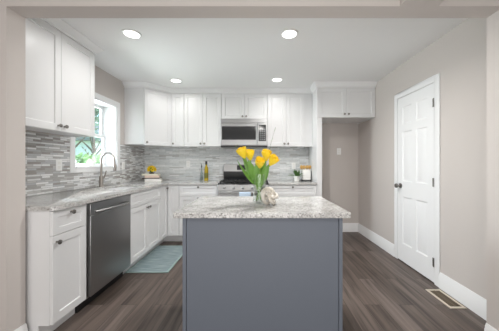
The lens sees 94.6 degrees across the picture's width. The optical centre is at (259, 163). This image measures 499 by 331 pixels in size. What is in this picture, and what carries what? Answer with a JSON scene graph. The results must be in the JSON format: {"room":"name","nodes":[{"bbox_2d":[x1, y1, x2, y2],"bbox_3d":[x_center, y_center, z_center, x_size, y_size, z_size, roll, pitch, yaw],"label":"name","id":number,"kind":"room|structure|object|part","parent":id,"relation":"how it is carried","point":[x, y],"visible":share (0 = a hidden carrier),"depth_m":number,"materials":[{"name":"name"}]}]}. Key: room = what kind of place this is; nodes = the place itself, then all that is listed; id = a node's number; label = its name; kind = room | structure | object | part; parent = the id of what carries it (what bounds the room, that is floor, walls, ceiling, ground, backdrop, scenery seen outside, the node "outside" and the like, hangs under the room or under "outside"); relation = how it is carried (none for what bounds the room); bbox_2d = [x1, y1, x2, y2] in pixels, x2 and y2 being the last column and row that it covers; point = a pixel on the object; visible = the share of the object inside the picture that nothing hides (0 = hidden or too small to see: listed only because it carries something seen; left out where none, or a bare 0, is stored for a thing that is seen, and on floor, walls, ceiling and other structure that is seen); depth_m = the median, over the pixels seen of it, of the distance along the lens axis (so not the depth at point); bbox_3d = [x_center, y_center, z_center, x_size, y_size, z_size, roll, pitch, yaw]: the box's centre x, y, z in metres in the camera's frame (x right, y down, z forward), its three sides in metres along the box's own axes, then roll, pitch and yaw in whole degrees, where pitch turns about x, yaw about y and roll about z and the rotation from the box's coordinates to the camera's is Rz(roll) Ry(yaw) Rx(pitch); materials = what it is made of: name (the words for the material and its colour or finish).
{"room":"kitchen","nodes":[
{"label":"kitchen","id":0,"kind":"room"},
{"bbox_2d":[25,65,143,154],"bbox_3d":[-2.178,-0.010,2.835,0.215,2.460,2.590,0,0,0],"label":"wall","id":1,"kind":"structure","parent":0,"point":[107,85],"depth_m":3.22,"materials":[{"name":"beige paint"}]},
{"bbox_2d":[56,159,61,170],"bbox_3d":[-2.057,0.015,2.360,0.008,0.116,0.072,0,0,0],"label":"wall outlet","id":2,"kind":"object","parent":1,"relation":"attached to","point":[58,162],"visible":1,"depth_m":2.35,"materials":[{"name":"white plastic"}]},
{"bbox_2d":[25,18,94,136],"bbox_3d":[-1.894,-0.730,2.031,0.350,0.890,0.832,0,0,0],"label":"upper cabinet","id":3,"kind":"object","parent":1,"relation":"attached to","point":[59,71],"visible":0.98,"depth_m":1.99,"materials":[{"name":"white paint"}]},
{"bbox_3d":[-1.760,-0.724,1.824,0.020,0.874,0.412,0,0,0],"label":"door","id":4,"kind":"part","parent":3,"relation":"part of","materials":[{"name":"white paint"}]},
{"bbox_2d":[41,18,103,54],"bbox_3d":[-1.882,-1.201,2.022,0.376,0.076,0.962,0,0,0],"label":"trim","id":5,"kind":"structure","parent":3,"relation":"attached to","point":[59,24],"depth_m":2.13,"materials":[{"name":"white paint"}]},
{"bbox_3d":[-1.760,-0.724,2.238,0.020,0.874,0.412,0,0,0],"label":"door","id":6,"kind":"part","parent":3,"relation":"part of","materials":[{"name":"white paint"}]},
{"bbox_2d":[25,131,143,196],"bbox_3d":[-2.066,0.003,2.835,0.009,0.575,2.590,0,0,0],"label":"backsplash","id":7,"kind":"structure","parent":1,"relation":"attached to","point":[42,151],"depth_m":2.37,"materials":[{"name":"tile"}]},
{"bbox_2d":[70,92,119,172],"bbox_3d":[-2.163,-0.396,2.945,0.234,0.996,0.892,0,0,0],"label":"window","id":8,"kind":"structure","parent":1,"relation":"in","point":[109,109],"depth_m":3.31,"materials":[{"name":"white paint"}]},
{"bbox_3d":[-2.235,-0.186,2.945,0.030,0.441,0.736,0,0,0],"label":"sash","id":9,"kind":"part","parent":8,"relation":"part of","materials":[{"name":"white paint"}]},
{"bbox_2d":[87,159,94,165],"bbox_3d":[-2.130,-0.013,2.907,0.076,0.090,0.076,0,0,0],"label":"bud vase","id":10,"kind":"object","parent":8,"relation":"on","point":[90,162],"visible":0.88,"depth_m":2.88,"materials":[{"name":"white ceramic"}]},
{"bbox_3d":[-2.265,-0.591,2.945,0.030,0.447,0.736,0,0,0],"label":"sash","id":11,"kind":"part","parent":8,"relation":"part of","materials":[{"name":"white paint"}]},
{"bbox_2d":[124,88,171,146],"bbox_3d":[-1.765,-0.731,3.819,0.608,0.888,0.620,0,0,0],"label":"upper cabinet","id":12,"kind":"object","parent":1,"relation":"attached to","point":[147,112],"visible":0.99,"depth_m":3.56,"materials":[{"name":"white paint"}]},
{"bbox_3d":[-1.615,-0.724,3.673,0.420,0.874,0.020,0,0,-45],"label":"door","id":13,"kind":"part","parent":12,"relation":"part of","materials":[{"name":"white paint"}]},
{"bbox_2d":[122,81,311,93],"bbox_3d":[-0.609,-1.201,3.753,2.966,0.076,0.322,0,0,-6],"label":"trim","id":14,"kind":"structure","parent":1,"relation":"attached to","point":[127,84],"depth_m":3.77,"materials":[{"name":"white paint"}]},
{"bbox_2d":[0,0,498,330],"bbox_3d":[0.000,-0.010,1.482,6.600,2.460,0.116,0,0,0],"label":"wall","id":15,"kind":"structure","parent":0,"point":[13,13],"depth_m":1.46,"materials":[{"name":"beige paint"}]},
{"bbox_2d":[14,323,27,330],"bbox_3d":[-1.559,1.143,1.482,0.016,0.155,0.116,0,0,0],"label":"baseboard","id":16,"kind":"structure","parent":15,"relation":"attached to","point":[23,327],"depth_m":1.52,"materials":[{"name":"white paint"}]},
{"bbox_2d":[400,0,443,5],"bbox_3d":[0.985,-1.107,-0.888,0.230,0.265,4.624,0,0,0],"label":"trim","id":17,"kind":"structure","parent":15,"relation":"attached to","point":[402,2],"depth_m":1.40,"materials":[{"name":"beige paint"}]},
{"bbox_2d":[484,323,497,330],"bbox_3d":[1.512,1.143,1.482,0.016,0.155,0.116,0,0,0],"label":"baseboard","id":18,"kind":"structure","parent":15,"relation":"attached to","point":[488,327],"depth_m":1.51,"materials":[{"name":"white paint"}]},
{"bbox_2d":[61,18,467,87],"bbox_3d":[-0.222,-1.280,2.895,4.297,0.080,2.710,0,0,0],"label":"ceiling","id":19,"kind":"structure","parent":0,"point":[198,52],"depth_m":2.48,"materials":[{"name":"white paint"}]},
{"bbox_2d":[122,29,141,38],"bbox_3d":[-1.218,-1.236,2.197,0.172,0.008,0.172,0,0,0],"label":"recessed light","id":20,"kind":"object","parent":19,"relation":"in","point":[130,33],"visible":1,"depth_m":2.19,"materials":[{"name":"white plastic"}]},
{"bbox_2d":[170,78,181,82],"bbox_3d":[-1.246,-1.236,3.430,0.172,0.008,0.172,0,0,0],"label":"recessed light","id":21,"kind":"object","parent":19,"relation":"in","point":[174,80],"visible":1,"depth_m":3.42,"materials":[{"name":"white plastic"}]},
{"bbox_2d":[271,77,282,81],"bbox_3d":[0.258,-1.236,3.390,0.172,0.008,0.172,0,0,0],"label":"recessed light","id":22,"kind":"object","parent":19,"relation":"in","point":[277,79],"visible":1,"depth_m":3.38,"materials":[{"name":"white plastic"}]},
{"bbox_2d":[280,29,297,38],"bbox_3d":[0.285,-1.236,2.197,0.172,0.008,0.172,0,0,0],"label":"recessed light","id":23,"kind":"object","parent":19,"relation":"in","point":[287,33],"visible":1,"depth_m":2.19,"materials":[{"name":"white plastic"}]},
{"bbox_2d":[54,232,486,330],"bbox_3d":[0.000,1.250,0.525,6.600,0.060,7.450,0,0,0],"label":"floor","id":24,"kind":"structure","parent":0,"point":[381,292],"depth_m":2.02,"materials":[{"name":"brown wood"}]},
{"bbox_2d":[25,204,85,330],"bbox_3d":[-1.718,0.771,1.720,0.680,0.898,0.310,0,0,0],"label":"base cabinet","id":25,"kind":"object","parent":24,"relation":"on","point":[55,241],"visible":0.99,"depth_m":1.59,"materials":[{"name":"white paint"}]},
{"bbox_3d":[-1.420,0.411,1.720,0.020,0.167,0.304,0,0,0],"label":"drawer","id":26,"kind":"part","parent":25,"relation":"part of","materials":[{"name":"white paint"}]},
{"bbox_3d":[-1.420,0.800,1.720,0.020,0.602,0.304,0,0,0],"label":"door","id":27,"kind":"part","parent":25,"relation":"part of","materials":[{"name":"white paint"}]},
{"bbox_2d":[75,194,130,312],"bbox_3d":[-1.697,0.772,2.193,0.706,0.896,0.631,0,0,0],"label":"dishwasher","id":28,"kind":"object","parent":24,"relation":"on","point":[108,221],"visible":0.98,"depth_m":2.12,"materials":[{"name":"silver metal"}]},
{"bbox_3d":[-1.755,1.170,2.193,0.530,0.100,0.631,0,0,0],"label":"kick plate","id":29,"kind":"part","parent":28,"relation":"part of","materials":[{"name":"black metal"}]},
{"bbox_3d":[-1.416,0.771,2.208,0.028,0.674,0.595,0,0,0],"label":"door","id":30,"kind":"part","parent":28,"relation":"part of","materials":[{"name":"silver metal"}]},
{"bbox_3d":[-1.416,0.381,2.208,0.028,0.102,0.595,0,0,0],"label":"control panel","id":31,"kind":"part","parent":28,"relation":"part of","materials":[{"name":"silver metal"}]},
{"bbox_3d":[-1.377,0.407,2.204,0.066,0.022,0.500,0,0,0],"label":"handle","id":32,"kind":"part","parent":28,"relation":"part of","materials":[{"name":"silver metal"}]},
{"bbox_2d":[111,187,160,273],"bbox_3d":[-1.718,0.771,2.900,0.680,0.898,0.776,0,0,0],"label":"base cabinet","id":33,"kind":"object","parent":24,"relation":"on","point":[146,204],"visible":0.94,"depth_m":2.84,"materials":[{"name":"white paint"}]},
{"bbox_2d":[25,180,220,210],"bbox_3d":[-1.349,0.306,2.838,1.424,0.032,2.565,0,0,0],"label":"countertop","id":34,"kind":"structure","parent":33,"relation":"on","point":[55,201],"depth_m":2.17,"materials":[{"name":"stone"}]},
{"bbox_2d":[98,152,116,186],"bbox_3d":[-1.905,0.071,2.905,0.219,0.439,0.100,0,0,0],"label":"faucet","id":35,"kind":"object","parent":34,"relation":"on","point":[101,178],"visible":0.99,"depth_m":2.87,"materials":[{"name":"silver metal"}]},
{"bbox_3d":[-1.900,0.006,2.885,0.194,0.309,0.025,0,0,0],"label":"spout","id":36,"kind":"part","parent":35,"relation":"part of","materials":[{"name":"silver metal"}]},
{"bbox_2d":[145,178,161,181],"bbox_3d":[-1.745,0.267,3.800,0.240,0.045,0.190,0,0,-16],"label":"book","id":37,"kind":"object","parent":34,"relation":"on","point":[160,179],"visible":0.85,"depth_m":3.71,"materials":[{"name":"white paper"}]},
{"bbox_3d":[-1.770,0.236,3.800,0.270,0.016,0.170,0,0,-8],"label":"book","id":38,"kind":"object","parent":37,"relation":"on","visible":0},
{"bbox_2d":[145,175,160,177],"bbox_3d":[-1.760,0.209,3.800,0.220,0.036,0.170,0,0,-16],"label":"book","id":39,"kind":"object","parent":38,"relation":"on","point":[153,176],"visible":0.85,"depth_m":3.73,"materials":[{"name":"white paper"}]},
{"bbox_2d":[142,173,160,175],"bbox_3d":[-1.785,0.178,3.800,0.250,0.026,0.170,0,0,-10],"label":"book","id":40,"kind":"object","parent":39,"relation":"on","point":[154,173],"visible":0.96,"depth_m":3.72,"materials":[{"name":"white paper"}]},
{"bbox_2d":[147,166,156,173],"bbox_3d":[-1.782,0.098,3.800,0.143,0.134,0.146,0,0,0],"label":"posy","id":41,"kind":"object","parent":40,"relation":"on","point":[150,169],"visible":1,"depth_m":3.77,"materials":[{"name":"yellow plant"}]},
{"bbox_2d":[204,161,207,180],"bbox_3d":[-0.907,0.123,3.920,0.070,0.334,0.069,0,0,0],"label":"oil bottle","id":42,"kind":"object","parent":34,"relation":"on","point":[206,166],"visible":1,"depth_m":3.90,"materials":[{"name":"yellow glass"}]},
{"bbox_3d":[-1.420,0.800,2.707,0.020,0.602,0.384,0,0,0],"label":"door","id":43,"kind":"part","parent":33,"relation":"part of","materials":[{"name":"white paint"}]},
{"bbox_3d":[-1.420,0.411,2.900,0.020,0.167,0.770,0,0,0],"label":"drawer","id":44,"kind":"part","parent":33,"relation":"part of","materials":[{"name":"white paint"}]},
{"bbox_3d":[-1.420,0.800,3.093,0.020,0.602,0.384,0,0,0],"label":"door","id":45,"kind":"part","parent":33,"relation":"part of","materials":[{"name":"white paint"}]},
{"bbox_2d":[125,246,182,272],"bbox_3d":[-1.260,1.215,2.982,0.480,0.010,0.839,0,0,0],"label":"floor mat","id":46,"kind":"object","parent":24,"relation":"on","point":[161,259],"visible":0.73,"depth_m":2.88,"materials":[{"name":"teal fabric"}]},
{"bbox_2d":[154,185,180,247],"bbox_3d":[-1.645,0.771,3.704,0.826,0.898,0.828,0,0,0],"label":"base cabinet","id":47,"kind":"object","parent":24,"relation":"on","point":[169,198],"visible":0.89,"depth_m":3.52,"materials":[{"name":"white paint"}]},
{"bbox_3d":[-1.420,0.715,3.405,0.020,0.773,0.224,0,0,0],"label":"door","id":48,"kind":"part","parent":47,"relation":"part of","materials":[{"name":"white paint"}]},
{"bbox_3d":[-1.321,0.715,3.530,0.172,0.773,0.020,0,0,0],"label":"door","id":49,"kind":"part","parent":47,"relation":"part of","materials":[{"name":"white paint"}]},
{"bbox_2d":[179,185,217,240],"bbox_3d":[-0.934,0.771,3.803,0.593,0.898,0.630,0,0,0],"label":"base cabinet","id":50,"kind":"object","parent":24,"relation":"on","point":[188,194],"visible":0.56,"depth_m":3.52,"materials":[{"name":"white paint"}]},
{"bbox_3d":[-0.934,0.950,3.530,0.587,0.302,0.020,0,0,0],"label":"drawer","id":51,"kind":"part","parent":50,"relation":"part of","materials":[{"name":"white paint"}]},
{"bbox_3d":[-0.934,0.647,3.530,0.587,0.296,0.020,0,0,0],"label":"drawer","id":52,"kind":"part","parent":50,"relation":"part of","materials":[{"name":"white paint"}]},
{"bbox_3d":[-0.934,0.411,3.530,0.587,0.167,0.020,0,0,0],"label":"drawer","id":53,"kind":"part","parent":50,"relation":"part of","materials":[{"name":"white paint"}]},
{"bbox_2d":[218,164,267,195],"bbox_3d":[-0.250,0.613,3.754,0.764,1.215,0.712,0,0,0],"label":"gas range","id":54,"kind":"object","parent":24,"relation":"on","point":[234,181],"visible":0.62,"depth_m":3.51,"materials":[{"name":"silver metal"}]},
{"bbox_3d":[-0.250,0.435,3.427,0.684,0.024,0.057,0,0,0],"label":"handle","id":55,"kind":"part","parent":54,"relation":"part of","materials":[{"name":"silver metal"}]},
{"bbox_3d":[-0.250,0.691,3.469,0.760,0.558,0.032,0,0,0],"label":"oven door","id":56,"kind":"part","parent":54,"relation":"part of","materials":[{"name":"silver metal"}]},
{"bbox_2d":[218,181,267,184],"bbox_3d":[-0.250,0.308,3.757,0.764,0.013,0.565,0,0,0],"label":"cooktop","id":57,"kind":"object","parent":54,"relation":"in","point":[221,182],"depth_m":3.51,"materials":[{"name":"black metal"}]},
{"bbox_3d":[-0.250,0.362,3.482,0.764,0.092,0.046,0,0,0],"label":"control panel","id":58,"kind":"part","parent":54,"relation":"part of","materials":[{"name":"silver metal"}]},
{"bbox_2d":[239,192,250,195],"bbox_3d":[-0.215,0.520,3.410,0.170,0.200,0.034,0,0,0],"label":"dish towel","id":59,"kind":"object","parent":54,"relation":"hanging from","point":[240,193],"visible":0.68,"depth_m":3.40,"materials":[{"name":"blue fabric"}]},
{"bbox_2d":[173,196,350,330],"bbox_3d":[0.015,0.755,1.712,1.060,0.930,0.718,0,0,0],"label":"kitchen island","id":60,"kind":"object","parent":24,"relation":"on","point":[249,264],"visible":1,"depth_m":1.39,"materials":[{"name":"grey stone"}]},
{"bbox_3d":[-0.453,0.771,1.399,0.022,0.898,0.032,0,0,0],"label":"corner trim","id":61,"kind":"part","parent":60,"relation":"part of","materials":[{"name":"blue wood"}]},
{"bbox_2d":[173,196,350,217],"bbox_3d":[0.015,0.306,1.702,1.060,0.032,0.697,0,0,0],"label":"island countertop","id":62,"kind":"structure","parent":60,"relation":"on","point":[204,206],"depth_m":1.49,"materials":[{"name":"stone"}]},
{"bbox_2d":[260,187,278,204],"bbox_3d":[0.071,0.229,1.631,0.131,0.122,0.123,0,0,0],"label":"ornament","id":63,"kind":"object","parent":62,"relation":"on","point":[268,193],"visible":1,"depth_m":1.60,"materials":[{"name":"white ceramic"}]},
{"bbox_3d":[0.489,0.771,1.399,0.022,0.898,0.032,0,0,0],"label":"corner trim","id":64,"kind":"part","parent":60,"relation":"part of","materials":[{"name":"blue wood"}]},
{"bbox_3d":[-0.001,0.182,1.700,0.094,0.215,0.094,0,0,0],"label":"glass vase","id":65,"kind":"object","parent":60,"relation":"on","visible":0},
{"bbox_2d":[236,146,261,199],"bbox_3d":[-0.073,0.072,1.674,0.192,0.399,0.115,0,0,0],"label":"tulip","id":66,"kind":"object","parent":65,"relation":"in","point":[242,151],"visible":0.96,"depth_m":1.67,"materials":[{"name":"yellow plant"}]},
{"bbox_2d":[246,149,260,199],"bbox_3d":[-0.047,0.080,1.702,0.124,0.384,0.110,0,0,-24],"label":"tulip","id":67,"kind":"object","parent":65,"relation":"in","point":[250,153],"visible":0.76,"depth_m":1.68,"materials":[{"name":"yellow plant"}]},
{"bbox_2d":[253,156,266,199],"bbox_3d":[0.003,0.107,1.639,0.098,0.325,0.150,0,0,0],"label":"tulip","id":68,"kind":"object","parent":65,"relation":"in","point":[259,177],"visible":1,"depth_m":1.67,"materials":[{"name":"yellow plant"}]},
{"bbox_2d":[257,149,271,199],"bbox_3d":[0.041,0.080,1.702,0.108,0.385,0.079,0,0,38],"label":"tulip","id":69,"kind":"object","parent":65,"relation":"in","point":[266,154],"visible":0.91,"depth_m":1.69,"materials":[{"name":"yellow plant"}]},
{"bbox_2d":[256,154,279,200],"bbox_3d":[0.066,0.099,1.687,0.185,0.346,0.102,0,0,33],"label":"tulip","id":70,"kind":"object","parent":65,"relation":"in","point":[273,159],"visible":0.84,"depth_m":1.67,"materials":[{"name":"yellow plant"}]},
{"bbox_2d":[268,185,316,195],"bbox_3d":[0.508,0.771,3.803,0.742,0.898,0.630,0,0,0],"label":"base cabinet","id":71,"kind":"object","parent":24,"relation":"on","point":[281,190],"visible":0.24,"depth_m":3.52,"materials":[{"name":"white paint"}]},
{"bbox_2d":[267,180,316,184],"bbox_3d":[0.508,0.306,3.811,0.742,0.032,0.621,0,0,0],"label":"countertop","id":72,"kind":"structure","parent":71,"relation":"on","point":[270,182],"depth_m":3.55,"materials":[{"name":"stone"}]},
{"bbox_2d":[288,170,302,180],"bbox_3d":[0.602,0.189,3.792,0.267,0.200,0.270,0,0,0],"label":"potted plant","id":73,"kind":"object","parent":72,"relation":"on","point":[296,175],"visible":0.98,"depth_m":3.77,"materials":[{"name":"green plant"}]},
{"bbox_2d":[300,169,311,180],"bbox_3d":[0.785,0.195,3.900,0.165,0.190,0.162,0,0,0],"label":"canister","id":74,"kind":"object","parent":72,"relation":"on","point":[307,174],"visible":0.9,"depth_m":3.83,"materials":[{"name":"white ceramic"}]},
{"bbox_2d":[309,117,321,196],"bbox_3d":[0.918,0.256,3.816,0.077,1.929,0.588,0,0,0],"label":"panel","id":75,"kind":"object","parent":24,"relation":"on","point":[315,152],"visible":0.42,"depth_m":3.52,"materials":[{"name":"white paint"}]},
{"bbox_2d":[425,289,466,308],"bbox_3d":[1.673,1.217,2.080,0.137,0.006,0.290,0,0,0],"label":"floor vent","id":76,"kind":"object","parent":24,"relation":"in","point":[440,295],"visible":1,"depth_m":2.06,"materials":[{"name":"beige metal"}]},
{"bbox_2d":[431,291,457,304],"bbox_3d":[1.673,1.219,2.080,0.097,0.001,0.250,0,0,0],"label":"vent grille","id":77,"kind":"object","parent":76,"relation":"on","point":[441,296],"depth_m":2.07,"materials":[{"name":"beige metal"}]},
{"bbox_2d":[322,123,357,222],"bbox_3d":[-0.222,-0.010,4.190,4.297,2.460,0.120,0,0,0],"label":"wall","id":78,"kind":"structure","parent":0,"point":[339,172],"depth_m":4.13,"materials":[{"name":"beige paint"}]},
{"bbox_2d":[172,94,187,147],"bbox_3d":[-1.356,-0.730,3.956,0.208,0.890,0.346,0,0,0],"label":"upper cabinet","id":79,"kind":"object","parent":78,"relation":"attached to","point":[177,99],"visible":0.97,"depth_m":3.81,"materials":[{"name":"white paint"}]},
{"bbox_2d":[184,94,221,147],"bbox_3d":[-0.942,-0.730,3.956,0.618,0.890,0.346,0,0,0],"label":"upper cabinet","id":80,"kind":"object","parent":78,"relation":"attached to","point":[202,112],"visible":0.96,"depth_m":3.82,"materials":[{"name":"white paint"}]},
{"bbox_3d":[-1.096,-0.724,3.825,0.304,0.874,0.020,0,0,0],"label":"door","id":81,"kind":"part","parent":80,"relation":"part of","materials":[{"name":"white paint"}]},
{"bbox_3d":[-0.788,-0.724,3.825,0.304,0.874,0.020,0,0,0],"label":"door","id":82,"kind":"part","parent":80,"relation":"part of","materials":[{"name":"white paint"}]},
{"bbox_2d":[144,147,308,179],"bbox_3d":[-0.591,0.007,4.125,2.941,0.625,0.009,0,0,0],"label":"backsplash","id":83,"kind":"structure","parent":78,"relation":"attached to","point":[170,162],"depth_m":4.12,"materials":[{"name":"tile"}]},
{"bbox_2d":[222,94,266,118],"bbox_3d":[-0.251,-0.955,3.956,0.763,0.440,0.346,0,0,0],"label":"upper cabinet","id":84,"kind":"object","parent":78,"relation":"attached to","point":[234,106],"visible":0.94,"depth_m":3.82,"materials":[{"name":"white paint"}]},
{"bbox_3d":[-0.441,-0.949,3.825,0.377,0.424,0.020,0,0,0],"label":"door","id":85,"kind":"part","parent":84,"relation":"part of","materials":[{"name":"white paint"}]},
{"bbox_2d":[221,119,267,148],"bbox_3d":[-0.250,-0.499,3.901,0.760,0.465,0.434,0,0,0],"label":"microwave","id":86,"kind":"object","parent":84,"relation":"attached to","point":[250,133],"visible":1,"depth_m":3.73,"materials":[{"name":"silver metal"}]},
{"bbox_3d":[-0.328,-0.478,3.749,0.605,0.362,0.032,0,0,0],"label":"door","id":87,"kind":"part","parent":86,"relation":"part of","materials":[{"name":"silver metal"}]},
{"bbox_3d":[-0.043,-0.479,3.710,0.022,0.325,0.051,0,0,0],"label":"handle","id":88,"kind":"part","parent":86,"relation":"part of","materials":[{"name":"silver metal"}]},
{"bbox_3d":[0.054,-0.478,3.749,0.152,0.362,0.032,0,0,0],"label":"control panel","id":89,"kind":"part","parent":86,"relation":"part of","materials":[{"name":"silver metal"}]},
{"bbox_3d":[-0.060,-0.949,3.825,0.377,0.424,0.020,0,0,0],"label":"door","id":90,"kind":"part","parent":84,"relation":"part of","materials":[{"name":"white paint"}]},
{"bbox_2d":[267,94,311,147],"bbox_3d":[0.505,-0.730,3.956,0.746,0.890,0.346,0,0,0],"label":"upper cabinet","id":91,"kind":"object","parent":78,"relation":"attached to","point":[290,114],"visible":1,"depth_m":3.82,"materials":[{"name":"white paint"}]},
{"bbox_3d":[0.288,-0.724,3.825,0.306,0.874,0.020,0,0,0],"label":"door","id":92,"kind":"part","parent":91,"relation":"part of","materials":[{"name":"white paint"}]},
{"bbox_3d":[0.596,-0.724,3.825,0.306,0.874,0.020,0,0,0],"label":"door","id":93,"kind":"part","parent":91,"relation":"part of","materials":[{"name":"white paint"}]},
{"bbox_2d":[312,88,374,123],"bbox_3d":[1.328,-0.943,3.809,0.896,0.465,0.640,0,0,0],"label":"upper cabinet","id":94,"kind":"object","parent":78,"relation":"attached to","point":[334,105],"visible":0.96,"depth_m":3.53,"materials":[{"name":"white paint"}]},
{"bbox_3d":[1.105,-0.937,3.530,0.444,0.450,0.020,0,0,0],"label":"door","id":95,"kind":"part","parent":94,"relation":"part of","materials":[{"name":"white paint"}]},
{"bbox_2d":[310,81,376,92],"bbox_3d":[1.300,-1.201,3.637,0.952,0.076,0.346,0,0,0],"label":"trim","id":96,"kind":"structure","parent":94,"relation":"attached to","point":[316,84],"depth_m":3.49,"materials":[{"name":"white paint"}]},
{"bbox_3d":[1.551,-0.937,3.530,0.444,0.450,0.020,0,0,0],"label":"door","id":97,"kind":"part","parent":94,"relation":"part of","materials":[{"name":"white paint"}]},
{"bbox_2d":[343,223,358,231],"bbox_3d":[1.369,1.143,4.122,0.817,0.155,0.016,0,0,0],"label":"baseboard","id":98,"kind":"structure","parent":78,"relation":"attached to","point":[347,227],"depth_m":4.11,"materials":[{"name":"white paint"}]},
{"bbox_2d":[358,18,486,299],"bbox_3d":[1.837,-0.010,2.835,0.120,2.460,2.590,0,0,0],"label":"wall","id":99,"kind":"structure","parent":0,"point":[459,56],"depth_m":2.13,"materials":[{"name":"beige paint"}]},
{"bbox_2d":[358,224,393,256],"bbox_3d":[1.769,1.143,3.564,0.016,0.155,1.100,0,0,0],"label":"baseboard","id":100,"kind":"structure","parent":99,"relation":"attached to","point":[375,238],"depth_m":3.43,"materials":[{"name":"white paint"}]},
{"bbox_2d":[394,73,439,286],"bbox_3d":[1.763,0.163,2.637,0.128,2.115,0.756,0,0,0],"label":"door","id":101,"kind":"structure","parent":99,"relation":"in","point":[416,114],"depth_m":2.57,"materials":[{"name":"white paint"}]},
{"bbox_3d":[1.734,0.275,2.884,0.070,0.063,0.064,0,0,0],"label":"knob","id":102,"kind":"part","parent":101,"relation":"part of","materials":[{"name":"silver metal"}]},
{"bbox_2d":[439,272,486,320],"bbox_3d":[1.769,1.143,1.900,0.016,0.155,0.720,0,0,0],"label":"baseboard","id":103,"kind":"structure","parent":99,"relation":"attached to","point":[468,298],"depth_m":1.98,"materials":[{"name":"white paint"}]},
{"label":"outside","id":104,"kind":"structure","parent":0,"visible":0},
{"bbox_3d":[-21.235,1.670,15.000,37.530,0.100,54.000,0,0,0],"label":"lawn","id":105,"kind":"structure","parent":104,"visible":0},
{"bbox_2d":[75,108,99,147],"bbox_3d":[-8.303,-1.613,9.783,3.795,6.530,4.224,0,0,0],"label":"tree","id":106,"kind":"object","parent":105,"relation":"on","point":[96,109],"visible":0.02,"depth_m":10.54,"materials":[{"name":"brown plant"}]},
{"bbox_2d":[75,126,100,160],"bbox_3d":[-15.000,-1.030,20.750,5.800,5.300,7.300,0,0,0],"label":"neighbouring house","id":107,"kind":"structure","parent":105,"relation":"on","point":[78,149],"depth_m":17.49,"materials":[{"name":"white"}]},
{"bbox_2d":[75,152,100,162],"bbox_3d":[-6.122,0.628,8.023,3.253,2.088,3.258,0,0,0],"label":"shrub","id":108,"kind":"object","parent":105,"relation":"on","point":[82,159],"visible":0.02,"depth_m":7.32,"materials":[{"name":"green plant"}]},
{"bbox_2d":[78,114,100,155],"bbox_3d":[-10.972,-1.788,15.107,3.939,6.878,3.526,0,0,0],"label":"tree","id":109,"kind":"object","parent":105,"relation":"on","point":[93,140],"visible":0.02,"depth_m":15.14,"materials":[{"name":"brown plant"}]}
]}

